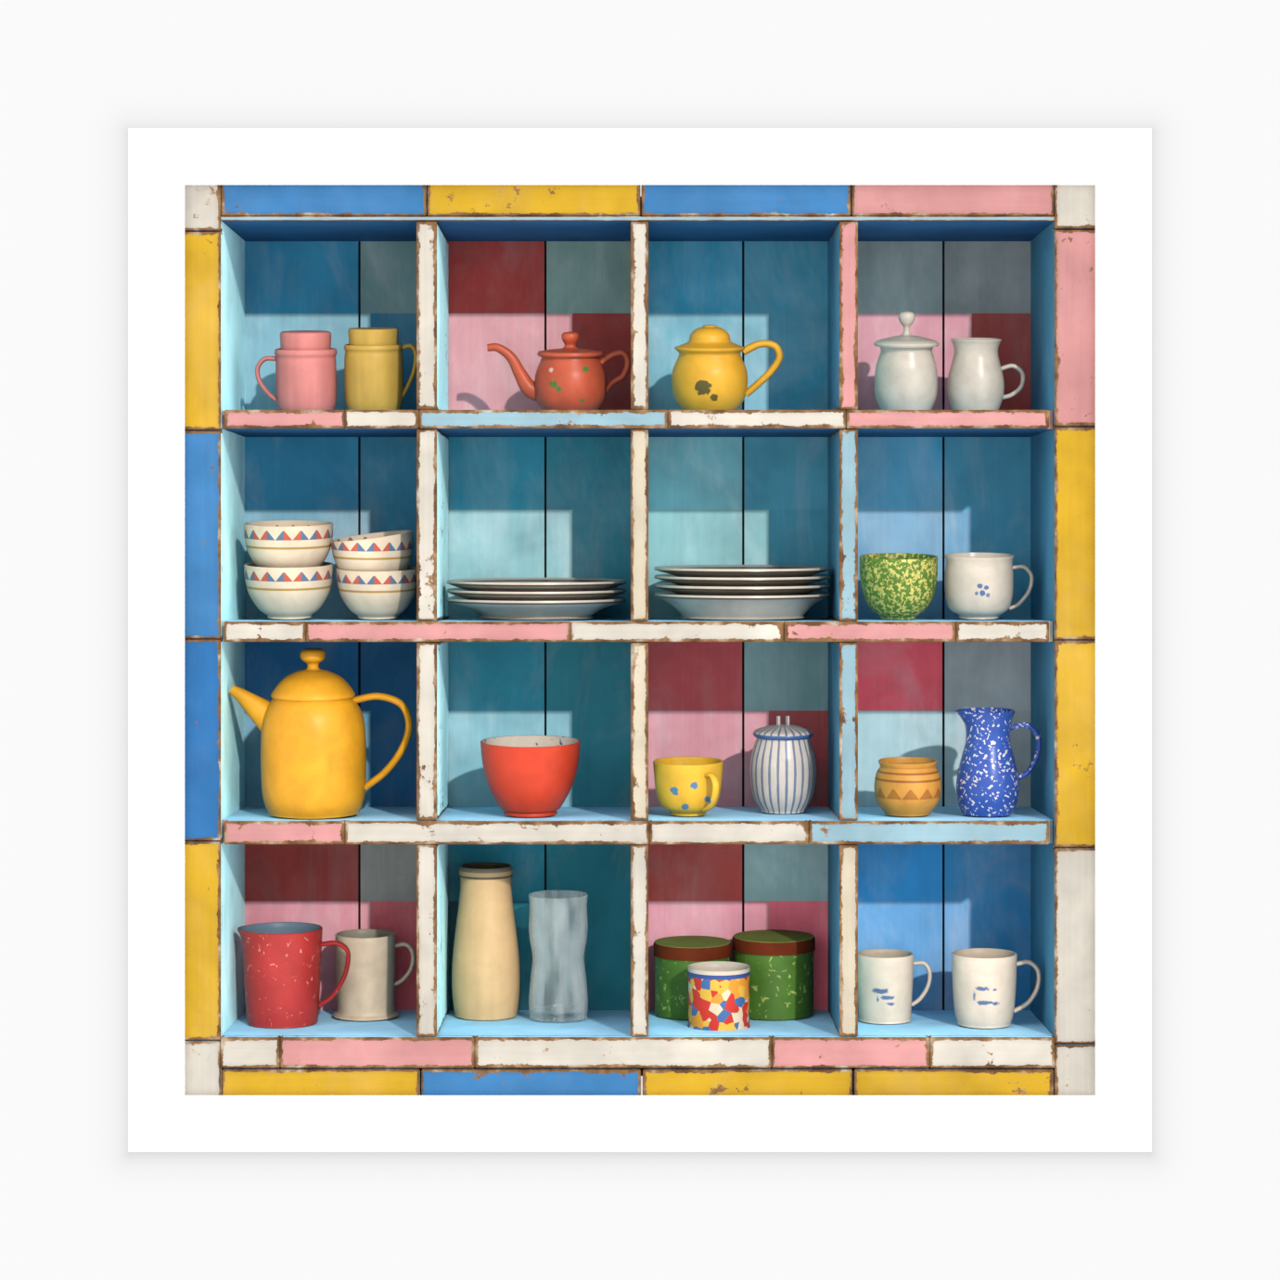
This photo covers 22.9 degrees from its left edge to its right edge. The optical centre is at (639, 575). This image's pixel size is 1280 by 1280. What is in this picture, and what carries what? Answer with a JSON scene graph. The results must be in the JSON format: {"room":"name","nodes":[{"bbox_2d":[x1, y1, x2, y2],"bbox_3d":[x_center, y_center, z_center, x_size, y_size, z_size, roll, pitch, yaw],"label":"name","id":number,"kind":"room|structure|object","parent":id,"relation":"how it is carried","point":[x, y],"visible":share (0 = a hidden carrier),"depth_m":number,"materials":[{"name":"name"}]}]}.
{"room":"kitchen","nodes":[
{"label":"kitchen","id":0,"kind":"room"},
{"bbox_2d":[0,0,1279,1279],"bbox_3d":[0.000,0.070,3.640,3.200,3.200,0.001,0,0,0],"label":"wall","id":1,"kind":"structure","parent":0,"point":[76,76],"depth_m":3.64,"materials":[{"name":"white paint"}]},
{"bbox_2d":[184,184,1095,1095],"bbox_3d":[0.000,0.070,3.509,1.008,1.008,0.226,0,0,0],"label":"cubby shelf","id":2,"kind":"object","parent":1,"relation":"attached to","point":[487,481],"visible":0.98,"depth_m":3.56,"materials":[{"name":"paint"}]},
{"bbox_2d":[243,520,333,619],"bbox_3d":[-0.390,-0.006,3.498,0.100,0.111,0.103,0,0,-10],"label":"bowls","id":3,"kind":"object","parent":2,"relation":"in","point":[288,577],"visible":1,"depth_m":3.46,"materials":[{"name":"ceramic"}]},
{"bbox_2d":[237,921,350,1028],"bbox_3d":[-0.388,0.443,3.490,0.113,0.108,0.090,0,0,31],"label":"mug","id":4,"kind":"object","parent":2,"relation":"in","point":[282,960],"visible":1,"depth_m":3.46,"materials":[{"name":"red ceramic"}]},
{"bbox_2d":[255,330,336,409],"bbox_3d":[-0.376,-0.226,3.498,0.085,0.094,0.073,0,0,33],"label":"mug","id":5,"kind":"object","parent":2,"relation":"on","point":[305,360],"visible":0.9,"depth_m":3.47,"materials":[{"name":"pink ceramic"}]},
{"bbox_2d":[229,648,412,819],"bbox_3d":[-0.350,0.172,3.456,0.176,0.184,0.117,0,0,30],"label":"coffee pot","id":6,"kind":"object","parent":2,"relation":"in","point":[313,728],"visible":1,"depth_m":3.42,"materials":[{"name":"yellow ceramic"}]},
{"bbox_2d":[330,529,416,619],"bbox_3d":[-0.294,-0.001,3.499,0.098,0.100,0.093,0,0,-19],"label":"bowls","id":7,"kind":"object","parent":2,"relation":"in","point":[376,580],"visible":0.99,"depth_m":3.47,"materials":[{"name":"ceramic"}]},
{"bbox_2d":[332,929,415,1021],"bbox_3d":[-0.305,0.449,3.552,0.082,0.096,0.075,0,0,-36],"label":"mug","id":8,"kind":"object","parent":2,"relation":"in","point":[367,992],"visible":0.99,"depth_m":3.52,"materials":[{"name":"beige ceramic"}]},
{"bbox_2d":[344,327,416,409],"bbox_3d":[-0.293,-0.228,3.492,0.075,0.097,0.070,0,0,41],"label":"mug","id":9,"kind":"object","parent":2,"relation":"on","point":[373,357],"visible":0.9,"depth_m":3.47,"materials":[{"name":"yellow ceramic"}]},
{"bbox_2d":[451,861,520,1020],"bbox_3d":[-0.174,0.411,3.553,0.077,0.172,0.077,0,0,30],"label":"vase","id":10,"kind":"object","parent":2,"relation":"in","point":[486,976],"visible":1,"depth_m":3.52,"materials":[{"name":"beige ceramic"}]},
{"bbox_2d":[480,735,580,817],"bbox_3d":[-0.120,0.221,3.459,0.110,0.086,0.110,0,0,12],"label":"bowl","id":11,"kind":"object","parent":2,"relation":"in","point":[526,775],"visible":1,"depth_m":3.42,"materials":[{"name":"red ceramic"}]},
{"bbox_2d":[446,577,626,620],"bbox_3d":[-0.115,0.026,3.506,0.200,0.046,0.200,0,0,2],"label":"plates","id":12,"kind":"object","parent":2,"relation":"in","point":[492,598],"visible":1,"depth_m":3.44,"materials":[{"name":"ceramic"}]},
{"bbox_2d":[528,890,588,1022],"bbox_3d":[-0.091,0.426,3.532,0.068,0.142,0.072,0,0,13],"label":"glass tumbler","id":13,"kind":"object","parent":2,"relation":"in","point":[554,1013],"visible":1,"depth_m":3.52,"materials":[{"name":"clear glass"}]},
{"bbox_2d":[486,331,630,409],"bbox_3d":[-0.089,-0.224,3.490,0.145,0.091,0.081,0,0,-27],"label":"teapot","id":14,"kind":"object","parent":2,"relation":"on","point":[569,377],"visible":0.93,"depth_m":3.47,"materials":[{"name":"ceramic"}]},
{"bbox_2d":[652,755,723,816],"bbox_3d":[0.053,0.233,3.463,0.078,0.063,0.083,0,0,8],"label":"teacup","id":15,"kind":"object","parent":2,"relation":"on","point":[684,786],"visible":1,"depth_m":3.44,"materials":[{"name":"yellow ceramic"}]},
{"bbox_2d":[653,935,731,1020],"bbox_3d":[0.059,0.455,3.562,0.088,0.085,0.089,0,0,35],"label":"tin","id":16,"kind":"object","parent":2,"relation":"in","point":[673,954],"visible":0.75,"depth_m":3.53,"materials":[{"name":"green metal"}]},
{"bbox_2d":[687,960,750,1030],"bbox_3d":[0.087,0.465,3.479,0.070,0.070,0.072,0,0,11],"label":"cup","id":17,"kind":"object","parent":2,"relation":"in","point":[718,991],"visible":1,"depth_m":3.45,"materials":[{"name":"ceramic"}]},
{"bbox_2d":[671,324,782,409],"bbox_3d":[0.090,-0.228,3.488,0.115,0.098,0.085,0,0,30],"label":"teapot","id":18,"kind":"object","parent":2,"relation":"on","point":[710,372],"visible":0.94,"depth_m":3.47,"materials":[{"name":"yellow ceramic"}]},
{"bbox_2d":[653,564,830,620],"bbox_3d":[0.114,0.019,3.506,0.196,0.061,0.196,0,0,-2],"label":"plates","id":19,"kind":"object","parent":2,"relation":"in","point":[697,592],"visible":1,"depth_m":3.44,"materials":[{"name":"ceramic"}]},
{"bbox_2d":[732,929,815,1020],"bbox_3d":[0.151,0.452,3.562,0.093,0.092,0.095,0,0,29],"label":"tin","id":20,"kind":"object","parent":2,"relation":"in","point":[780,962],"visible":0.89,"depth_m":3.52,"materials":[{"name":"green metal"}]},
{"bbox_2d":[749,716,816,814],"bbox_3d":[0.159,0.210,3.507,0.074,0.108,0.075,0,0,-14],"label":"lidded jar","id":21,"kind":"object","parent":2,"relation":"in","point":[783,761],"visible":1,"depth_m":3.48,"materials":[{"name":"white ceramic"}]},
{"bbox_2d":[857,948,932,1023],"bbox_3d":[0.278,0.459,3.514,0.076,0.077,0.064,0,0,34],"label":"mug","id":22,"kind":"object","parent":2,"relation":"in","point":[885,976],"visible":1,"depth_m":3.49,"materials":[{"name":"white ceramic"}]},
{"bbox_2d":[859,552,937,619],"bbox_3d":[0.287,0.012,3.495,0.087,0.074,0.087,0,0,29],"label":"bowl","id":23,"kind":"object","parent":2,"relation":"in","point":[894,585],"visible":1,"depth_m":3.46,"materials":[{"name":"green ceramic"}]},
{"bbox_2d":[873,310,939,409],"bbox_3d":[0.294,-0.236,3.493,0.072,0.113,0.077,0,0,-10],"label":"lidded jar","id":24,"kind":"object","parent":2,"relation":"on","point":[905,374],"visible":0.95,"depth_m":3.47,"materials":[{"name":"grey ceramic"}]},
{"bbox_2d":[874,756,941,817],"bbox_3d":[0.294,0.233,3.468,0.074,0.063,0.074,0,0,27],"label":"ceramic pot","id":25,"kind":"object","parent":2,"relation":"on","point":[907,787],"visible":1,"depth_m":3.44,"materials":[{"name":"ceramic"}]},
{"bbox_2d":[947,337,1024,409],"bbox_3d":[0.378,-0.222,3.500,0.078,0.086,0.065,0,0,-34],"label":"jug","id":26,"kind":"object","parent":2,"relation":"on","point":[975,381],"visible":0.92,"depth_m":3.47,"materials":[{"name":"grey ceramic"}]},
{"bbox_2d":[944,551,1033,619],"bbox_3d":[0.380,0.012,3.492,0.089,0.075,0.079,0,0,35],"label":"teacup","id":27,"kind":"object","parent":2,"relation":"on","point":[978,585],"visible":1,"depth_m":3.47,"materials":[{"name":"white ceramic"}]},
{"bbox_2d":[951,947,1041,1028],"bbox_3d":[0.388,0.457,3.477,0.090,0.082,0.072,0,0,31],"label":"mug","id":28,"kind":"object","parent":2,"relation":"in","point":[984,979],"visible":1,"depth_m":3.46,"materials":[{"name":"white ceramic"}]},
{"bbox_2d":[955,707,1041,817],"bbox_3d":[0.389,0.205,3.463,0.085,0.118,0.069,0,0,36],"label":"pitcher","id":29,"kind":"object","parent":2,"relation":"on","point":[988,777],"visible":1,"depth_m":3.44,"materials":[{"name":"blue ceramic"}]},
{"bbox_2d":[128,128,1151,1151],"bbox_3d":[0.000,0.070,3.393,1.100,1.100,0.003,0,0,0],"label":"picture frame","id":30,"kind":"object","parent":1,"relation":"attached to","point":[1118,161],"visible":1,"depth_m":3.39,"materials":[{"name":"white paper"}]}
]}

